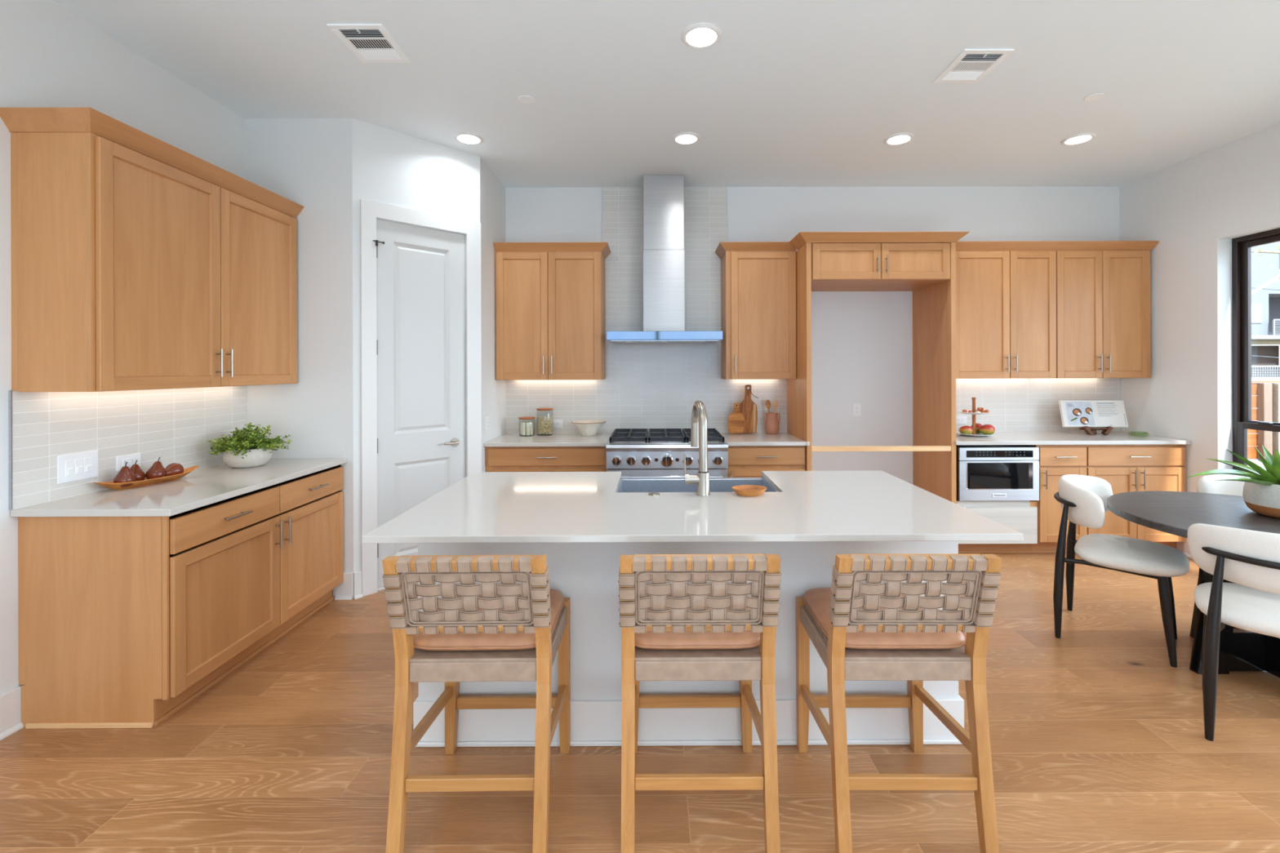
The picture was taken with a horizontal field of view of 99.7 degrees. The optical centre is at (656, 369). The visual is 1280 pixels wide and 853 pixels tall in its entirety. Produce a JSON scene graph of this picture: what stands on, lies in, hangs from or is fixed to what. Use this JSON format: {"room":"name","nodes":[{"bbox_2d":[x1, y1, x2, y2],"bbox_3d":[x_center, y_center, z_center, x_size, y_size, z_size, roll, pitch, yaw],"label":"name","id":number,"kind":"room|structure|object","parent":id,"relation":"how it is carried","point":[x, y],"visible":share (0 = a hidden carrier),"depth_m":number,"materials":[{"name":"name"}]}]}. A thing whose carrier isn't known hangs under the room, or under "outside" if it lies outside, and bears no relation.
{"room":"kitchen","nodes":[
{"label":"kitchen","id":0,"kind":"room"},
{"bbox_2d":[0,0,244,695],"bbox_3d":[-2.743,-0.069,1.026,0.150,3.130,8.068,0,0,0],"label":"wall","id":1,"kind":"structure","parent":0,"point":[51,56],"depth_m":2.41,"materials":[{"name":"white paint"}]},
{"bbox_2d":[0,686,23,740],"bbox_3d":[-2.647,1.411,-0.275,0.026,0.170,5.066,0,0,0],"label":"baseboard","id":2,"kind":"structure","parent":1,"relation":"attached to","point":[11,722],"depth_m":2.22,"materials":[{"name":"white paint"}]},
{"bbox_2d":[8,385,246,510],"bbox_3d":[-2.668,0.334,2.871,0.010,0.494,1.290,0,0,0],"label":"backsplash","id":3,"kind":"structure","parent":1,"relation":"attached to","point":[174,425],"depth_m":2.63,"materials":[{"name":"tile"}]},
{"bbox_2d":[57,450,97,484],"bbox_3d":[-2.658,0.449,2.485,0.012,0.125,0.176,0,0,0],"label":"light switch","id":4,"kind":"object","parent":3,"relation":"attached to","point":[82,465],"visible":1,"depth_m":2.48,"materials":[{"name":"white plastic"}]},
{"bbox_2d":[115,453,140,471],"bbox_3d":[-2.660,0.467,2.722,0.008,0.072,0.125,0,0,0],"label":"wall outlet","id":5,"kind":"object","parent":3,"relation":"attached to","point":[121,461],"visible":0.89,"depth_m":2.71,"materials":[{"name":"white plastic"}]},
{"bbox_2d":[122,457,136,466],"bbox_3d":[-2.658,0.467,2.722,0.003,0.035,0.070,0,0,0],"label":"receptacle","id":6,"kind":"object","parent":5,"relation":"attached to","point":[131,461],"depth_m":2.72,"materials":[{"name":"white plastic"}]},
{"bbox_2d":[0,106,303,391],"bbox_3d":[-2.481,-0.483,2.868,0.388,1.154,1.369,0,0,0],"label":"upper cabinet","id":7,"kind":"object","parent":1,"relation":"attached to","point":[140,261],"visible":1,"depth_m":2.42,"materials":[{"name":"brown wood"}]},
{"bbox_2d":[244,118,353,596],"bbox_3d":[-2.327,-0.070,3.568,0.699,3.130,0.100,0,0,0],"label":"wall","id":8,"kind":"structure","parent":0,"point":[308,162],"depth_m":3.52,"materials":[{"name":"white paint"}]},
{"bbox_2d":[334,570,362,599],"bbox_3d":[-2.002,1.409,3.522,0.160,0.170,0.059,0,0,0],"label":"baseboard","id":9,"kind":"structure","parent":8,"relation":"attached to","point":[344,591],"depth_m":3.50,"materials":[{"name":"white paint"}]},
{"bbox_2d":[351,118,479,572],"bbox_3d":[-1.699,-0.072,3.871,0.100,3.130,0.891,0,0,45],"label":"wall","id":10,"kind":"structure","parent":0,"point":[391,167],"depth_m":3.71,"materials":[{"name":"white paint"}]},
{"bbox_2d":[373,219,465,589],"bbox_3d":[-1.663,0.235,3.834,0.097,2.491,0.656,0,0,45],"label":"door","id":11,"kind":"structure","parent":10,"relation":"in","point":[420,287],"depth_m":3.83,"materials":[{"name":"white paint"}]},
{"bbox_2d":[360,198,481,596],"bbox_3d":[-1.673,0.186,3.876,0.108,2.613,0.843,0,0,45],"label":"trim","id":12,"kind":"structure","parent":10,"relation":"attached to","point":[371,211],"depth_m":3.61,"materials":[{"name":"white paint"}]},
{"bbox_2d":[480,156,506,471],"bbox_3d":[-1.401,-0.073,4.508,0.100,3.130,0.712,0,0,0],"label":"wall","id":13,"kind":"structure","parent":0,"point":[492,191],"depth_m":4.40,"materials":[{"name":"white paint"}]},
{"bbox_2d":[0,552,1279,852],"bbox_3d":[0.774,1.511,1.036,7.276,0.050,8.068,0,0,0],"label":"floor","id":14,"kind":"structure","parent":0,"point":[1099,744],"depth_m":2.02,"materials":[{"name":"brown wood"}]},
{"bbox_2d":[17,464,343,728],"bbox_3d":[-2.331,1.054,2.878,0.678,0.883,1.269,0,0,0],"label":"base cabinet","id":15,"kind":"object","parent":14,"relation":"on","point":[124,622],"visible":0.93,"depth_m":2.26,"materials":[{"name":"brown wood"}]},
{"bbox_2d":[10,457,346,516],"bbox_3d":[-2.340,0.595,2.872,0.660,0.030,1.287,0,0,0],"label":"countertop","id":16,"kind":"structure","parent":15,"relation":"on","point":[200,487],"depth_m":2.54,"materials":[{"name":"white stone"}]},
{"bbox_2d":[93,465,198,489],"bbox_3d":[-2.557,0.553,2.724,0.140,0.056,0.449,0,0,14],"label":"wooden tray","id":17,"kind":"object","parent":16,"relation":"on","point":[110,485],"visible":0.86,"depth_m":2.68,"materials":[{"name":"brown wood"}]},
{"bbox_2d":[113,462,137,487],"bbox_3d":[-2.573,0.509,2.615,0.082,0.118,0.082,0,0,0],"label":"pear","id":18,"kind":"object","parent":17,"relation":"in","point":[125,474],"visible":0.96,"depth_m":2.60,"materials":[{"name":"brown food"}]},
{"bbox_2d":[129,459,145,481],"bbox_3d":[-2.599,0.511,2.690,0.078,0.114,0.078,0,0,0],"label":"pear","id":19,"kind":"object","parent":17,"relation":"in","point":[135,468],"visible":0.62,"depth_m":2.68,"materials":[{"name":"brown food"}]},
{"bbox_2d":[145,457,166,479],"bbox_3d":[-2.551,0.510,2.753,0.082,0.118,0.081,0,0,0],"label":"pear","id":20,"kind":"object","parent":17,"relation":"in","point":[157,470],"visible":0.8,"depth_m":2.73,"materials":[{"name":"brown food"}]},
{"bbox_2d":[164,462,183,477],"bbox_3d":[-2.526,0.532,2.803,0.081,0.081,0.118,0,0,0],"label":"pear","id":21,"kind":"object","parent":17,"relation":"in","point":[174,468],"visible":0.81,"depth_m":2.81,"materials":[{"name":"brown food"}]},
{"bbox_2d":[204,422,291,468],"bbox_3d":[-2.445,0.450,3.242,0.458,0.261,0.395,0,0,16],"label":"potted plant","id":22,"kind":"object","parent":16,"relation":"on","point":[246,448],"visible":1,"depth_m":3.16,"materials":[{"name":"green plant"}]},
{"bbox_2d":[382,555,570,852],"bbox_3d":[-0.576,1.028,1.875,0.492,0.922,0.538,0,0,-1],"label":"counter stool","id":23,"kind":"object","parent":14,"relation":"on","point":[488,630],"visible":1,"depth_m":1.67,"materials":[{"name":"brown wood"}]},
{"bbox_2d":[413,588,563,650],"bbox_3d":[-0.578,0.884,1.929,0.448,0.062,0.420,0,0,-1],"label":"cushion","id":24,"kind":"object","parent":23,"relation":"on","point":[460,641],"depth_m":1.73,"materials":[{"name":"beige leather"}]},
{"bbox_2d":[485,446,606,471],"bbox_3d":[-0.864,1.049,4.537,0.963,0.883,0.654,0,0,0],"label":"base cabinet","id":25,"kind":"object","parent":14,"relation":"on","point":[498,459],"visible":0.23,"depth_m":4.25,"materials":[{"name":"brown wood"}]},
{"bbox_2d":[484,432,612,446],"bbox_3d":[-0.866,0.591,4.540,0.963,0.030,0.646,0,0,0],"label":"countertop","id":26,"kind":"structure","parent":25,"relation":"on","point":[600,439],"depth_m":4.36,"materials":[{"name":"white stone"}]},
{"bbox_2d":[518,416,534,435],"bbox_3d":[-1.125,0.497,4.697,0.142,0.158,0.142,0,0,0],"label":"storage jar","id":27,"kind":"object","parent":26,"relation":"on","point":[526,428],"visible":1,"depth_m":4.66,"materials":[{"name":"clear glass"}]},
{"bbox_2d":[536,408,553,434],"bbox_3d":[-0.975,0.460,4.732,0.146,0.232,0.146,0,0,0],"label":"storage jar","id":28,"kind":"object","parent":26,"relation":"on","point":[547,428],"visible":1,"depth_m":4.70,"materials":[{"name":"clear glass"}]},
{"bbox_2d":[571,420,605,435],"bbox_3d":[-0.587,0.515,4.685,0.303,0.120,0.302,0,0,0],"label":"serving bowl","id":29,"kind":"object","parent":26,"relation":"on","point":[586,428],"visible":1,"depth_m":4.62,"materials":[{"name":"beige ceramic"}]},
{"bbox_2d":[605,428,728,477],"bbox_3d":[0.084,1.007,4.446,0.926,0.962,0.820,0,0,0],"label":"gas range","id":30,"kind":"object","parent":14,"relation":"on","point":[632,452],"visible":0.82,"depth_m":4.10,"materials":[{"name":"metal"}]},
{"bbox_2d":[606,430,726,444],"bbox_3d":[0.083,0.565,4.498,0.926,0.035,0.716,0,0,0],"label":"cooktop","id":31,"kind":"object","parent":30,"relation":"in","point":[618,437],"depth_m":4.24,"materials":[{"name":"metal"}]},
{"bbox_2d":[413,541,964,746],"bbox_3d":[0.129,1.043,2.559,2.210,0.890,0.863,0,0,0],"label":"kitchen island","id":32,"kind":"object","parent":14,"relation":"on","point":[587,574],"visible":0.2,"depth_m":2.15,"materials":[{"name":"white paint"}]},
{"bbox_2d":[362,471,1023,543],"bbox_3d":[0.127,0.585,2.444,2.286,0.025,1.164,0,0,0],"label":"island countertop","id":33,"kind":"structure","parent":32,"relation":"on","point":[807,506],"depth_m":2.13,"materials":[{"name":"white stone"}]},
{"bbox_2d":[648,492,659,496],"bbox_3d":[-0.010,0.570,2.462,0.052,0.007,0.052,0,0,0],"label":"switch","id":34,"kind":"object","parent":33,"relation":"on","point":[651,494],"visible":1,"depth_m":2.45,"materials":[{"name":"silver metal"}]},
{"bbox_2d":[684,400,710,496],"bbox_3d":[0.185,0.360,2.566,0.120,0.424,0.266,0,0,0],"label":"kitchen faucet","id":35,"kind":"object","parent":33,"relation":"on","point":[699,431],"visible":1,"depth_m":2.45,"materials":[{"name":"silver metal"}]},
{"bbox_2d":[617,476,777,492],"bbox_3d":[0.201,0.713,2.767,0.826,0.229,0.557,0,0,0],"label":"sink","id":36,"kind":"object","parent":33,"relation":"in","point":[626,484],"visible":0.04,"depth_m":3.00,"materials":[{"name":"metal"}]},
{"bbox_2d":[731,484,766,496],"bbox_3d":[0.426,0.557,2.462,0.161,0.030,0.127,0,0,0],"label":"wooden dish","id":37,"kind":"object","parent":33,"relation":"on","point":[741,490],"visible":1,"depth_m":2.45,"materials":[{"name":"brown wood"}]},
{"bbox_2d":[617,554,781,852],"bbox_3d":[0.132,1.026,1.877,0.492,0.922,0.538,0,0,0],"label":"counter stool","id":38,"kind":"object","parent":14,"relation":"on","point":[678,629],"visible":1,"depth_m":1.67,"materials":[{"name":"beige leather"}]},
{"bbox_2d":[635,594,759,649],"bbox_3d":[0.132,0.882,1.931,0.448,0.062,0.420,0,0,0],"label":"cushion","id":39,"kind":"object","parent":38,"relation":"on","point":[668,640],"depth_m":1.73,"materials":[{"name":"beige leather"}]},
{"bbox_2d":[727,445,805,477],"bbox_3d":[0.867,1.044,4.542,0.632,0.883,0.654,0,0,0],"label":"base cabinet","id":40,"kind":"object","parent":14,"relation":"on","point":[744,461],"visible":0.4,"depth_m":4.25,"materials":[{"name":"brown wood"}]},
{"bbox_2d":[720,432,809,445],"bbox_3d":[0.875,0.585,4.543,0.651,0.030,0.652,0,0,0],"label":"countertop","id":41,"kind":"structure","parent":40,"relation":"on","point":[744,438],"depth_m":4.37,"materials":[{"name":"white stone"}]},
{"bbox_2d":[728,402,744,433],"bbox_3d":[0.703,0.429,4.729,0.144,0.275,0.049,0,0,0],"label":"cutting board","id":42,"kind":"object","parent":41,"relation":"on","point":[735,420],"visible":1,"depth_m":4.72,"materials":[{"name":"brown wood"}]},
{"bbox_2d":[738,384,758,432],"bbox_3d":[0.804,0.349,4.739,0.176,0.430,0.092,0,0,0],"label":"cutting board","id":43,"kind":"object","parent":41,"relation":"on","point":[748,408],"visible":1,"depth_m":4.74,"materials":[{"name":"brown wood"}]},
{"bbox_2d":[764,412,780,434],"bbox_3d":[1.023,0.477,4.758,0.126,0.185,0.126,0,0,30],"label":"utensil crock","id":44,"kind":"object","parent":41,"relation":"on","point":[771,424],"visible":0.99,"depth_m":4.71,"materials":[{"name":"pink ceramic"}]},
{"bbox_2d":[765,400,770,413],"bbox_3d":[0.990,0.405,4.752,0.053,0.271,0.019,0,0,-19],"label":"wooden spoon","id":45,"kind":"object","parent":44,"relation":"in","point":[767,402],"visible":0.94,"depth_m":4.75,"materials":[{"name":"brown wood"}]},
{"bbox_2d":[773,400,778,413],"bbox_3d":[1.054,0.406,4.763,0.050,0.269,0.026,0,0,-20],"label":"fork","id":46,"kind":"object","parent":44,"relation":"in","point":[775,406],"visible":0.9,"depth_m":4.76,"materials":[{"name":"brown wood"}]},
{"bbox_2d":[786,231,969,503],"bbox_3d":[1.770,0.210,4.521,1.315,2.545,0.704,0,0,0],"label":"enclosure","id":47,"kind":"object","parent":14,"relation":"on","point":[923,264],"visible":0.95,"depth_m":4.30,"materials":[{"name":"brown wood"}]},
{"bbox_2d":[811,445,951,451],"bbox_3d":[1.772,0.626,4.250,1.098,0.039,0.019,0,0,0],"label":"board","id":48,"kind":"object","parent":47,"relation":"attached to","point":[872,448],"visible":1,"depth_m":4.24,"materials":[{"name":"brown wood"}]},
{"bbox_2d":[795,554,1001,852],"bbox_3d":[0.791,1.024,1.874,0.492,0.922,0.538,0,0,0],"label":"counter stool","id":49,"kind":"object","parent":14,"relation":"on","point":[873,629],"visible":1,"depth_m":1.67,"materials":[{"name":"brown wood"}]},
{"bbox_2d":[804,587,965,648],"bbox_3d":[0.791,0.880,1.928,0.448,0.062,0.420,0,0,0],"label":"cushion","id":50,"kind":"object","parent":49,"relation":"on","point":[817,600],"depth_m":1.74,"materials":[{"name":"beige leather"}]},
{"bbox_2d":[956,444,1037,553],"bbox_3d":[2.693,1.038,4.565,0.663,0.883,0.618,0,0,0],"label":"base cabinet","id":51,"kind":"object","parent":14,"relation":"on","point":[1020,516],"visible":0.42,"depth_m":4.26,"materials":[{"name":"white wood"}]},
{"bbox_2d":[955,444,1039,501],"bbox_3d":[2.701,0.826,4.535,0.630,0.420,0.584,0,0,0],"label":"microwave","id":52,"kind":"object","parent":51,"relation":"in","point":[984,473],"visible":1,"depth_m":4.25,"materials":[{"name":"metal"}]},
{"bbox_2d":[1031,444,1087,552],"bbox_3d":[3.216,1.037,4.549,0.380,0.883,0.654,0,0,0],"label":"base cabinet","id":53,"kind":"object","parent":14,"relation":"on","point":[1055,461],"visible":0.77,"depth_m":4.26,"materials":[{"name":"brown wood"}]},
{"bbox_2d":[1053,474,1189,667],"bbox_3d":[2.550,1.052,2.980,0.573,0.859,0.567,0,0,44],"label":"dining chair","id":54,"kind":"object","parent":14,"relation":"on","point":[1082,499],"visible":0.99,"depth_m":2.91,"materials":[{"name":"beige fabric"}]},
{"bbox_2d":[1085,444,1186,548],"bbox_3d":[3.803,1.035,4.551,0.791,0.883,0.654,0,0,0],"label":"base cabinet","id":55,"kind":"object","parent":14,"relation":"on","point":[1126,468],"visible":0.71,"depth_m":4.26,"materials":[{"name":"brown wood"}]},
{"bbox_2d":[955,431,1191,444],"bbox_3d":[3.274,0.578,4.553,1.848,0.030,0.646,0,0,0],"label":"countertop","id":56,"kind":"structure","parent":55,"relation":"on","point":[1075,437],"depth_m":4.33,"materials":[{"name":"white stone"}]},
{"bbox_2d":[955,397,995,436],"bbox_3d":[2.715,0.403,4.608,0.302,0.324,0.302,0,0,0],"label":"tiered tray","id":57,"kind":"object","parent":56,"relation":"on","point":[973,413],"visible":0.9,"depth_m":4.59,"materials":[{"name":"white plastic"}]},
{"bbox_2d":[958,425,973,434],"bbox_3d":[2.622,0.518,4.568,0.106,0.080,0.076,0,0,12],"label":"mango","id":58,"kind":"object","parent":57,"relation":"on","point":[966,429],"visible":0.94,"depth_m":4.54,"materials":[{"name":"food"}]},
{"bbox_2d":[970,422,982,433],"bbox_3d":[2.773,0.512,4.661,0.121,0.091,0.087,0,0,-20],"label":"mango","id":59,"kind":"object","parent":57,"relation":"on","point":[978,425],"visible":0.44,"depth_m":4.63,"materials":[{"name":"red food"}]},
{"bbox_2d":[978,424,995,435],"bbox_3d":[2.798,0.512,4.563,0.121,0.091,0.087,0,0,14],"label":"mango","id":60,"kind":"object","parent":57,"relation":"on","point":[987,429],"visible":1,"depth_m":4.53,"materials":[{"name":"food"}]},
{"bbox_2d":[1079,426,1113,435],"bbox_3d":[3.791,0.457,4.673,0.240,0.213,0.146,0,0,8],"label":"book stand","id":61,"kind":"object","parent":56,"relation":"on","point":[1107,430],"visible":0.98,"depth_m":4.62,"materials":[{"name":"brown wood"}]},
{"bbox_2d":[1058,400,1128,427],"bbox_3d":[3.790,0.387,4.672,0.512,0.233,0.088,0,0,8],"label":"open cookbook","id":62,"kind":"object","parent":61,"relation":"on","point":[1073,413],"visible":1,"depth_m":4.66,"materials":[{"name":"white paper"}]},
{"bbox_2d":[1065,401,1094,425],"bbox_3d":[3.679,0.384,4.678,0.206,0.200,0.064,0,0,7],"label":"picture","id":63,"kind":"object","parent":62,"relation":"attached to","point":[1077,413],"depth_m":4.68,"materials":[{"name":"multicoloured"}]},
{"bbox_2d":[1106,490,1279,678],"bbox_3d":[2.979,1.104,2.640,1.186,0.750,1.186,0,0,0],"label":"dining table","id":64,"kind":"object","parent":14,"relation":"on","point":[1173,513],"visible":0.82,"depth_m":2.63,"materials":[{"name":"black wood"}]},
{"bbox_2d":[1187,444,1279,518],"bbox_3d":[3.024,0.557,2.699,0.822,0.344,0.472,0,0,0],"label":"agave","id":65,"kind":"object","parent":64,"relation":"on","point":[1261,488],"visible":1,"depth_m":2.67,"materials":[{"name":"plant"}]},
{"bbox_2d":[1196,474,1248,573],"bbox_3d":[3.377,1.050,3.011,0.573,0.859,0.567,0,0,-30],"label":"dining chair","id":66,"kind":"object","parent":14,"relation":"on","point":[1206,484],"visible":0.2,"depth_m":3.23,"materials":[{"name":"white fabric"}]},
{"bbox_2d":[1187,523,1279,741],"bbox_3d":[2.544,1.052,2.196,0.567,0.859,0.573,0,0,40],"label":"dining chair","id":67,"kind":"object","parent":14,"relation":"on","point":[1249,559],"visible":1,"depth_m":2.15,"materials":[{"name":"white fabric"}]},
{"bbox_2d":[51,0,1279,187],"bbox_3d":[0.765,-1.694,1.036,7.276,0.100,8.068,0,0,0],"label":"ceiling","id":68,"kind":"structure","parent":0,"point":[791,93],"depth_m":3.07,"materials":[{"name":"white paint"}]},
{"bbox_2d":[327,23,411,62],"bbox_3d":[-1.431,-1.630,2.714,0.259,0.016,0.317,0,0,0],"label":"ceiling vent","id":69,"kind":"object","parent":68,"relation":"in","point":[372,43],"visible":1,"depth_m":2.70,"materials":[{"name":"white metal"}]},
{"bbox_2d":[453,132,483,145],"bbox_3d":[-1.328,-1.632,3.824,0.200,0.012,0.200,0,0,0],"label":"recessed light","id":70,"kind":"object","parent":68,"relation":"in","point":[467,138],"visible":1,"depth_m":3.81,"materials":[{"name":"white paint"}]},
{"bbox_2d":[518,95,534,103],"bbox_3d":[-0.787,-1.636,3.271,0.096,0.008,0.096,0,0,0],"label":"sprinkler cover","id":71,"kind":"object","parent":68,"relation":"attached to","point":[523,99],"visible":1,"depth_m":3.26,"materials":[{"name":"white plastic"}]},
{"bbox_2d":[671,132,700,145],"bbox_3d":[0.214,-1.637,3.835,0.200,0.012,0.200,0,0,0],"label":"recessed light","id":72,"kind":"object","parent":68,"relation":"in","point":[682,138],"visible":1,"depth_m":3.83,"materials":[{"name":"white paint"}]},
{"bbox_2d":[680,22,721,48],"bbox_3d":[0.223,-1.637,2.657,0.200,0.012,0.200,0,0,0],"label":"recessed light","id":73,"kind":"object","parent":68,"relation":"in","point":[698,35],"visible":1,"depth_m":2.65,"materials":[{"name":"white paint"}]},
{"bbox_2d":[883,132,914,145],"bbox_3d":[1.734,-1.641,3.855,0.200,0.012,0.200,0,0,0],"label":"recessed light","id":74,"kind":"object","parent":68,"relation":"in","point":[898,139],"visible":1,"depth_m":3.85,"materials":[{"name":"white paint"}]},
{"bbox_2d":[933,48,1014,82],"bbox_3d":[1.714,-1.639,2.931,0.257,0.016,0.316,0,0,0],"label":"ceiling vent","id":75,"kind":"object","parent":68,"relation":"in","point":[971,65],"visible":1,"depth_m":2.91,"materials":[{"name":"white metal"}]},
{"bbox_2d":[1060,132,1096,145],"bbox_3d":[3.023,-1.645,3.864,0.200,0.012,0.200,0,0,0],"label":"recessed light","id":76,"kind":"object","parent":68,"relation":"in","point":[1077,139],"visible":1,"depth_m":3.86,"materials":[{"name":"white paint"}]},
{"bbox_2d":[1084,93,1104,101],"bbox_3d":[2.649,-1.646,3.261,0.096,0.008,0.096,0,0,0],"label":"sprinkler cover","id":77,"kind":"object","parent":68,"relation":"attached to","point":[1095,96],"visible":1,"depth_m":3.26,"materials":[{"name":"white plastic"}]},
{"bbox_2d":[505,186,1119,484],"bbox_3d":[1.361,-0.081,4.947,5.668,3.130,0.150,0,0,0],"label":"wall","id":78,"kind":"structure","parent":0,"point":[862,341],"depth_m":4.87,"materials":[{"name":"white paint"}]},
{"bbox_2d":[493,242,610,380],"bbox_3d":[-0.877,-0.482,4.672,0.948,1.144,0.384,0,0,0],"label":"upper cabinet","id":79,"kind":"object","parent":78,"relation":"attached to","point":[550,296],"visible":1,"depth_m":4.52,"materials":[{"name":"brown wood"}]},
{"bbox_2d":[506,186,786,433],"bbox_3d":[-0.087,-0.534,4.863,2.533,2.215,0.010,0,0,0],"label":"backsplash","id":80,"kind":"structure","parent":78,"relation":"attached to","point":[648,386],"depth_m":4.86,"materials":[{"name":"tile"}]},
{"bbox_2d":[551,419,562,427],"bbox_3d":[-0.899,0.490,4.853,0.118,0.072,0.008,0,0,0],"label":"wall outlet","id":81,"kind":"object","parent":80,"relation":"attached to","point":[555,423],"visible":0.9,"depth_m":4.85,"materials":[{"name":"white plastic"}]},
{"bbox_2d":[552,422,559,425],"bbox_3d":[-0.899,0.490,4.851,0.066,0.035,0.003,0,0,0],"label":"receptacle","id":82,"kind":"object","parent":81,"relation":"attached to","point":[553,423],"depth_m":4.85,"materials":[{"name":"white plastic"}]},
{"bbox_2d":[606,175,723,343],"bbox_3d":[0.067,-0.933,4.614,0.943,1.417,0.492,0,0,0],"label":"range hood","id":83,"kind":"object","parent":78,"relation":"attached to","point":[664,251],"visible":1,"depth_m":4.56,"materials":[{"name":"silver metal"}]},
{"bbox_2d":[715,241,796,379],"bbox_3d":[0.856,-0.488,4.677,0.645,1.144,0.384,0,0,0],"label":"upper cabinet","id":84,"kind":"object","parent":78,"relation":"attached to","point":[758,278],"visible":0.99,"depth_m":4.53,"materials":[{"name":"brown wood"}]},
{"bbox_2d":[853,403,861,416],"bbox_3d":[1.812,0.365,4.870,0.072,0.115,0.008,0,0,0],"label":"wall outlet","id":85,"kind":"object","parent":78,"relation":"attached to","point":[856,406],"visible":1,"depth_m":4.87,"materials":[{"name":"white plastic"}]},
{"bbox_2d":[854,405,858,413],"bbox_3d":[1.812,0.365,4.867,0.035,0.064,0.003,0,0,0],"label":"receptacle","id":86,"kind":"object","parent":85,"relation":"attached to","point":[856,407],"depth_m":4.87,"materials":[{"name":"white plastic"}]},
{"bbox_2d":[955,240,1059,378],"bbox_3d":[2.860,-0.494,4.684,1.006,1.144,0.384,0,0,0],"label":"upper cabinet","id":87,"kind":"object","parent":78,"relation":"attached to","point":[1006,291],"visible":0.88,"depth_m":4.54,"materials":[{"name":"brown wood"}]},
{"bbox_2d":[955,377,1120,431],"bbox_3d":[3.277,0.317,4.874,1.838,0.492,0.008,0,0,0],"label":"backsplash","id":88,"kind":"structure","parent":78,"relation":"attached to","point":[1015,405],"depth_m":4.87,"materials":[{"name":"tile"}]},
{"bbox_2d":[955,416,967,424],"bbox_3d":[2.745,0.459,4.864,0.118,0.072,0.008,0,0,0],"label":"wall outlet","id":89,"kind":"object","parent":88,"relation":"attached to","point":[959,420],"visible":0.86,"depth_m":4.86,"materials":[{"name":"white plastic"}]},
{"bbox_2d":[956,417,964,422],"bbox_3d":[2.745,0.459,4.862,0.066,0.035,0.003,0,0,0],"label":"receptacle","id":90,"kind":"object","parent":89,"relation":"attached to","point":[958,420],"depth_m":4.86,"materials":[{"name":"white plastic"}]},
{"bbox_2d":[1055,240,1159,377],"bbox_3d":[3.795,-0.496,4.686,0.861,1.144,0.384,0,0,0],"label":"upper cabinet","id":91,"kind":"object","parent":78,"relation":"attached to","point":[1103,287],"visible":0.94,"depth_m":4.54,"materials":[{"name":"brown wood"}]},
{"bbox_2d":[1119,123,1279,552],"bbox_3d":[4.298,-0.090,1.022,0.180,3.130,8.018,0,0,0],"label":"wall","id":92,"kind":"structure","parent":0,"point":[1195,206],"depth_m":4.18,"materials":[{"name":"white paint"}]},
{"bbox_2d":[1183,537,1192,558],"bbox_3d":[4.200,1.390,0.748,0.026,0.170,7.070,0,0,0],"label":"baseboard","id":93,"kind":"structure","parent":92,"relation":"attached to","point":[1186,548],"depth_m":4.25,"materials":[{"name":"white paint"}]},
{"bbox_2d":[1231,228,1279,471],"bbox_3d":[4.339,0.025,2.023,0.082,1.996,4.016,0,0,0],"label":"window","id":94,"kind":"structure","parent":92,"relation":"in","point":[1242,246],"depth_m":3.98,"materials":[{"name":"black metal"}]},
{"bbox_2d":[1242,477,1279,518],"bbox_3d":[3.119,0.644,2.675,0.286,0.170,0.286,0,0,0],"label":"pot","id":95,"kind":"object","parent":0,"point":[1264,500],"depth_m":2.65,"materials":[{"name":"ceramic"}]},
{"label":"outside","id":96,"kind":"structure","parent":0,"visible":0},
{"bbox_2d":[1247,420,1262,467],"bbox_3d":[42.132,1.447,25.131,75.589,0.070,110.000,0,0,0],"label":"ground","id":97,"kind":"structure","parent":96,"point":[1255,461],"depth_m":8.88,"materials":[{"name":"white"}]},
{"bbox_2d":[1247,380,1279,460],"bbox_3d":[12.725,0.844,9.020,10.500,1.312,0.160,0,0,0],"label":"fence","id":98,"kind":"object","parent":97,"relation":"on","point":[1265,406],"visible":0.17,"depth_m":8.98,"materials":[{"name":"brown wood"}]},
{"bbox_2d":[1251,365,1279,395],"bbox_3d":[36.921,0.637,26.215,26.000,1.680,0.200,0,0,0],"label":"wall","id":99,"kind":"structure","parent":97,"relation":"on","point":[1253,379],"depth_m":26.15,"materials":[{"name":"grey paint"}]},
{"bbox_2d":[1251,241,1279,377],"bbox_3d":[44.861,-5.097,39.968,30.000,13.100,8.342,0,0,0],"label":"neighbor house","id":100,"kind":"structure","parent":97,"relation":"on","point":[1265,304],"depth_m":36.13,"materials":[{"name":"grey"}]},
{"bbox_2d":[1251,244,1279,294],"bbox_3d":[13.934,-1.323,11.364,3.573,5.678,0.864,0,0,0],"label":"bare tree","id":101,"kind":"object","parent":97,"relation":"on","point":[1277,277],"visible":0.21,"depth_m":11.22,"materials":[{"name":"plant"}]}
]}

